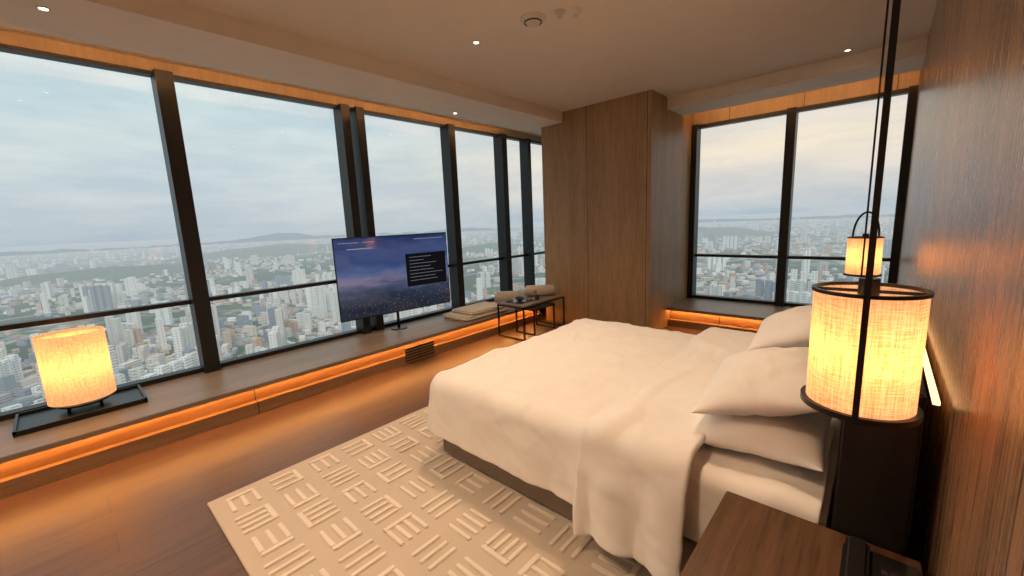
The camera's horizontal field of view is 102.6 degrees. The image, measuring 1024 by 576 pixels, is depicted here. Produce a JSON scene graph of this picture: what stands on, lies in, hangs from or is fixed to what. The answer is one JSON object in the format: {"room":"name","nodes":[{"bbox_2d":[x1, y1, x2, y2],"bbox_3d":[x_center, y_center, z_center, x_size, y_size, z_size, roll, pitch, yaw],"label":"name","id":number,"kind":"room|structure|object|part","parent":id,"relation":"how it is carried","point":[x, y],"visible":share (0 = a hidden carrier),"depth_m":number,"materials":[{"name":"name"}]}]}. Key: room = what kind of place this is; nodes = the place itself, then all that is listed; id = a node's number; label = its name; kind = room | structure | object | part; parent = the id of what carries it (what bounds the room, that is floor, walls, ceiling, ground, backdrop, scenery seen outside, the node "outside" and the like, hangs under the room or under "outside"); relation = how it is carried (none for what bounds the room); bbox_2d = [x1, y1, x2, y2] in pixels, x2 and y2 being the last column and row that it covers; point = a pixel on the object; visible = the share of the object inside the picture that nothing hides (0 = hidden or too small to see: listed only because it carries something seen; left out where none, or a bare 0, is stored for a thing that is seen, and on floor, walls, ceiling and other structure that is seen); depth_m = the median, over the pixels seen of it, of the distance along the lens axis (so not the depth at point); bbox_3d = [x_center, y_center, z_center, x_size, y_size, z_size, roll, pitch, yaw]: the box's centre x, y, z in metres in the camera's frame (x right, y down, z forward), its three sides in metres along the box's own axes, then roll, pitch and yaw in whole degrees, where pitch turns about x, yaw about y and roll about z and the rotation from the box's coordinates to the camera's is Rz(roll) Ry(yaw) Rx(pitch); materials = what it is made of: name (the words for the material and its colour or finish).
{"room":"hotel room","nodes":[
{"label":"hotel room","id":0,"kind":"room"},
{"bbox_2d":[0,30,541,141],"bbox_3d":[-2.406,-2.185,4.685,0.170,0.110,9.800,6,12,41],"label":"cove","id":1,"kind":"structure","parent":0,"point":[6,37],"depth_m":4.00,"materials":[{"name":"brown wood"}]},
{"bbox_2d":[0,43,544,421],"bbox_3d":[-2.260,-0.742,4.844,0.200,2.800,9.500,6,12,41],"label":"window","id":2,"kind":"structure","parent":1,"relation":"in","point":[350,130],"depth_m":4.87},
{"bbox_2d":[0,308,702,575],"bbox_3d":[-0.295,1.181,3.446,5.480,0.120,9.800,6,12,41],"label":"floor","id":3,"kind":"structure","parent":0,"point":[146,513],"depth_m":2.74,"materials":[{"name":"brown wood"}]},
{"bbox_2d":[0,301,541,498],"bbox_3d":[-1.883,0.814,4.817,0.940,0.290,9.500,6,12,41],"label":"window bench","id":4,"kind":"object","parent":3,"relation":"on","point":[183,407],"visible":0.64,"depth_m":3.69,"materials":[{"name":"brown wood"}]},
{"bbox_2d":[12,384,147,437],"bbox_3d":[-3.438,0.962,3.295,0.480,0.040,0.720,6,12,41],"label":"tray","id":5,"kind":"object","parent":4,"relation":"on","point":[39,419],"visible":0.92,"depth_m":3.21,"materials":[{"name":"black metal"}]},
{"bbox_2d":[31,326,116,413],"bbox_3d":[-3.467,0.653,3.272,0.390,0.620,0.390,6,12,41],"label":"table lamp","id":6,"kind":"object","parent":5,"relation":"on","point":[75,366],"visible":1,"depth_m":3.15,"materials":[{"name":"fabric"}]},
{"bbox_2d":[38,329,98,338],"bbox_3d":[-3.479,0.375,3.226,0.380,0.004,0.380,6,12,41],"label":"diffuser","id":7,"kind":"object","parent":6,"relation":"attached to","point":[66,332],"depth_m":3.24,"materials":[{"name":"fabric"}]},
{"bbox_2d":[331,232,450,329],"bbox_3d":[-1.518,-0.079,5.435,1.580,1.240,0.220,-11,12,-41],"label":"television","id":8,"kind":"object","parent":4,"relation":"on","point":[387,274],"visible":1,"depth_m":5.32,"materials":[{"name":"black metal"}]},
{"bbox_2d":[405,340,434,362],"bbox_3d":[-1.128,0.778,5.052,0.028,0.182,0.420,6,12,41],"label":"vent grille","id":9,"kind":"object","parent":4,"relation":"attached to","point":[414,353],"depth_m":5.04,"materials":[{"name":"brown wood"}]},
{"bbox_2d":[443,301,508,321],"bbox_3d":[-0.525,0.340,6.123,0.540,0.110,0.880,6,12,41],"label":"bench cushion","id":10,"kind":"object","parent":4,"relation":"on","point":[476,311],"visible":0.91,"depth_m":5.96,"materials":[{"name":"beige fabric"}]},
{"bbox_2d":[494,290,525,302],"bbox_3d":[-0.028,0.156,6.782,0.520,0.218,0.218,-2,9,2],"label":"bolster pillow","id":11,"kind":"object","parent":4,"relation":"on","point":[499,296],"visible":0.57,"depth_m":6.69,"materials":[{"name":"beige fabric"}]},
{"bbox_2d":[525,285,554,295],"bbox_3d":[0.428,0.037,6.315,0.460,0.166,0.166,-2,9,2],"label":"bolster pillow","id":12,"kind":"object","parent":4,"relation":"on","point":[544,290],"visible":0.98,"depth_m":6.25,"materials":[{"name":"beige fabric"}]},
{"bbox_2d":[207,406,651,575],"bbox_3d":[0.327,1.121,3.210,2.350,0.022,4.000,6,12,41],"label":"area rug","id":13,"kind":"object","parent":3,"relation":"on","point":[389,499],"visible":0.52,"depth_m":2.30,"materials":[{"name":"carpet"}]},
{"bbox_2d":[427,305,840,575],"bbox_3d":[0.904,0.625,2.924,2.289,0.997,2.368,6,12,41],"label":"bed","id":14,"kind":"object","parent":13,"relation":"on","point":[637,436],"visible":0.79,"depth_m":1.97,"materials":[{"name":"fabric"}]},
{"bbox_2d":[691,347,817,416],"bbox_3d":[1.204,0.425,1.943,0.524,0.227,0.760,-15,1,39],"label":"pillow","id":15,"kind":"object","parent":14,"relation":"on","point":[761,382],"depth_m":1.77,"materials":[{"name":"white fabric"}]},
{"bbox_2d":[694,412,831,471],"bbox_3d":[1.200,0.608,1.943,0.520,0.198,0.780,1,9,42],"label":"pillow","id":16,"kind":"object","parent":14,"relation":"on","point":[730,442],"depth_m":1.73,"materials":[{"name":"white fabric"}]},
{"bbox_2d":[747,305,811,350],"bbox_3d":[1.861,0.248,2.663,0.524,0.221,0.760,-19,-1,39],"label":"pillow","id":17,"kind":"object","parent":14,"relation":"on","point":[791,327],"depth_m":2.51,"materials":[{"name":"white fabric"}]},
{"bbox_3d":[0.952,0.745,2.880,2.140,0.320,1.920,6,12,41],"label":"mattress","id":18,"kind":"part","parent":14,"relation":"part of","materials":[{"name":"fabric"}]},
{"bbox_2d":[497,294,564,340],"bbox_3d":[0.303,0.403,6.142,0.500,0.490,0.970,6,12,41],"label":"side table","id":19,"kind":"object","parent":3,"relation":"on","point":[542,299],"visible":0.69,"depth_m":5.92,"materials":[{"name":"black metal"}]},
{"bbox_2d":[506,296,533,303],"bbox_3d":[0.113,0.165,5.945,0.280,0.060,0.320,6,12,41],"label":"serving tray","id":20,"kind":"object","parent":19,"relation":"on","point":[520,299],"visible":1,"depth_m":5.90,"materials":[{"name":"ceramic"}]},
{"bbox_2d":[515,296,524,300],"bbox_3d":[0.113,0.157,5.944,0.150,0.045,0.150,6,12,41],"label":"bowl","id":21,"kind":"object","parent":20,"relation":"on","point":[520,298],"depth_m":5.93,"materials":[{"name":"ceramic"}]},
{"bbox_2d":[534,290,539,299],"bbox_3d":[0.362,0.095,6.005,0.092,0.156,0.106,6,12,41],"label":"vase","id":22,"kind":"object","parent":19,"relation":"on","point":[538,293],"visible":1,"depth_m":5.99,"materials":[{"name":"ceramic"}]},
{"bbox_2d":[515,302,554,334],"bbox_3d":[0.355,0.439,6.190,0.360,0.400,0.500,6,12,41],"label":"side table","id":23,"kind":"object","parent":3,"relation":"on","point":[538,307],"visible":0.61,"depth_m":6.11,"materials":[{"name":"black metal"}]},
{"bbox_2d":[667,298,793,332],"bbox_3d":[3.542,0.452,5.632,2.470,0.290,0.980,6,12,41],"label":"window bench","id":24,"kind":"object","parent":3,"relation":"on","point":[690,313],"visible":0.47,"depth_m":5.82,"materials":[{"name":"brown wood"}]},
{"bbox_3d":[3.276,0.606,5.351,2.470,0.100,0.070,6,12,41],"label":"panel","id":25,"kind":"part","parent":24,"relation":"part of","materials":[{"name":"brown wood"}]},
{"bbox_3d":[3.309,0.519,5.378,2.470,0.260,0.040,6,12,41],"label":"panel","id":26,"kind":"part","parent":24,"relation":"part of","materials":[{"name":"brown wood"}]},
{"bbox_2d":[680,491,922,575],"bbox_3d":[0.736,1.145,1.114,0.520,0.620,0.830,6,12,41],"label":"nightstand","id":27,"kind":"object","parent":3,"relation":"on","point":[744,536],"visible":0.93,"depth_m":1.27,"materials":[{"name":"brown wood"}]},
{"bbox_2d":[839,535,921,575],"bbox_3d":[0.999,0.789,1.110,0.170,0.062,0.220,6,12,41],"label":"telephone","id":28,"kind":"object","parent":27,"relation":"on","point":[857,559],"visible":1,"depth_m":1.14,"materials":[{"name":"black plastic"}]},
{"bbox_2d":[831,349,940,556],"bbox_3d":[1.836,0.684,2.063,0.210,1.130,2.140,6,12,41],"label":"headboard","id":29,"kind":"object","parent":3,"relation":"on","point":[877,469],"visible":0.35,"depth_m":1.25,"materials":[{"name":"brown wood"}]},
{"bbox_2d":[0,0,936,136],"bbox_3d":[-0.431,-2.068,2.912,5.480,0.170,9.800,6,12,41],"label":"ceiling","id":30,"kind":"structure","parent":0,"point":[614,49],"depth_m":3.58,"materials":[{"name":"paint"}]},
{"bbox_2d":[0,0,562,130],"bbox_3d":[-2.133,-1.963,3.388,0.670,0.150,7.900,6,12,41],"label":"ceiling soffit","id":31,"kind":"structure","parent":30,"relation":"attached to","point":[174,28],"depth_m":3.29,"materials":[{"name":"paint"}]},
{"bbox_2d":[35,5,51,11],"bbox_3d":[-2.867,-1.709,2.508,0.068,0.006,0.068,6,12,41],"label":"recessed light","id":32,"kind":"object","parent":31,"relation":"attached to","point":[42,8],"visible":1,"depth_m":2.50,"materials":[{"name":"white plastic"}]},
{"bbox_2d":[0,21,526,130],"bbox_3d":[-2.410,-1.935,3.645,0.080,0.035,7.900,6,12,41],"label":"trim","id":33,"kind":"structure","parent":31,"relation":"attached to","point":[8,24],"depth_m":3.47,"materials":[{"name":"paint"}]},
{"bbox_2d":[520,12,545,27],"bbox_3d":[0.164,-2.082,3.202,0.200,0.045,0.200,6,12,41],"label":"smoke detector","id":34,"kind":"object","parent":30,"relation":"attached to","point":[531,19],"visible":1,"depth_m":3.16,"materials":[{"name":"white plastic"}]},
{"bbox_2d":[553,9,565,19],"bbox_3d":[0.359,-2.075,3.121,0.100,0.050,0.100,6,12,41],"label":"ceiling sensor","id":35,"kind":"object","parent":30,"relation":"attached to","point":[558,14],"depth_m":3.10,"materials":[{"name":"white plastic"}]},
{"bbox_2d":[569,7,581,18],"bbox_3d":[0.480,-2.077,3.106,0.100,0.050,0.100,6,12,41],"label":"ceiling sensor","id":36,"kind":"object","parent":30,"relation":"attached to","point":[574,12],"depth_m":3.08,"materials":[{"name":"white plastic"}]},
{"bbox_2d":[843,0,888,276],"bbox_3d":[2.639,-1.120,2.974,0.230,2.073,0.234,6,12,41],"label":"pendant lamp","id":37,"kind":"object","parent":30,"relation":"hanging from","point":[857,246],"visible":0.86,"depth_m":3.04,"materials":[{"name":"fabric"}]},
{"bbox_3d":[2.677,-0.245,3.120,0.208,0.276,0.208,6,12,41],"label":"lamp shade","id":38,"kind":"part","parent":37,"relation":"part of","materials":[{"name":"fabric"}]},
{"bbox_3d":[2.667,-0.483,3.081,0.164,0.187,0.014,6,12,41],"label":"loop handle","id":39,"kind":"part","parent":37,"relation":"part of","materials":[{"name":"black metal"}]},
{"bbox_2d":[800,0,934,428],"bbox_3d":[0.805,-0.713,0.843,0.230,2.033,0.234,6,12,41],"label":"pendant lamp","id":40,"kind":"object","parent":30,"relation":"hanging from","point":[867,343],"visible":1,"depth_m":0.90,"materials":[{"name":"fabric"}]},
{"bbox_3d":[0.843,0.143,0.985,0.208,0.276,0.208,6,12,41],"label":"lamp shade","id":41,"kind":"part","parent":40,"relation":"part of","materials":[{"name":"fabric"}]},
{"bbox_2d":[857,277,880,295],"bbox_3d":[0.837,0.007,0.962,0.040,0.060,0.040,6,12,41],"label":"socket","id":42,"kind":"object","parent":40,"relation":"attached to","point":[876,284],"depth_m":0.95,"materials":[{"name":"black metal"}]},
{"bbox_2d":[541,90,694,328],"bbox_3d":[1.692,-1.099,6.563,1.760,3.200,1.580,6,12,41],"label":"wall column","id":43,"kind":"structure","parent":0,"point":[616,172],"depth_m":5.87,"materials":[{"name":"brown wood"}]},
{"bbox_2d":[694,70,919,124],"bbox_3d":[2.779,-2.633,6.459,5.180,0.230,0.170,6,12,41],"label":"wall","id":44,"kind":"structure","parent":0,"point":[902,80],"depth_m":5.36,"materials":[{"name":"brown wood"}]},
{"bbox_2d":[687,85,918,306],"bbox_3d":[2.770,-1.183,6.618,5.180,2.680,0.180,6,12,41],"label":"window","id":45,"kind":"structure","parent":44,"relation":"in","point":[792,114],"depth_m":5.62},
{"bbox_2d":[897,0,1023,575],"bbox_3d":[1.623,-0.249,1.412,0.150,3.200,9.800,6,12,41],"label":"wall","id":46,"kind":"structure","parent":0,"point":[962,241],"depth_m":1.05,"materials":[{"name":"brown wood"}]},
{"bbox_2d":[667,37,927,114],"bbox_3d":[3.185,-2.434,4.893,2.470,0.150,0.520,6,12,41],"label":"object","id":47,"kind":"structure","parent":46,"relation":"attached to","point":[910,55],"depth_m":4.62,"materials":[{"name":"paint"}]},
{"bbox_2d":[682,67,921,115],"bbox_3d":[3.387,-2.421,5.122,2.470,0.035,0.080,6,12,41],"label":"trim","id":48,"kind":"structure","parent":46,"relation":"attached to","point":[921,67],"depth_m":4.98,"materials":[{"name":"paint"}]},
{"label":"outside","id":49,"kind":"structure","parent":0,"visible":0},
{"bbox_2d":[0,209,894,411],"bbox_3d":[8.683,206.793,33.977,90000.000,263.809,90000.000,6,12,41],"label":"city view","id":50,"kind":"object","parent":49,"point":[37,282],"visible":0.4,"depth_m":2349.42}
]}

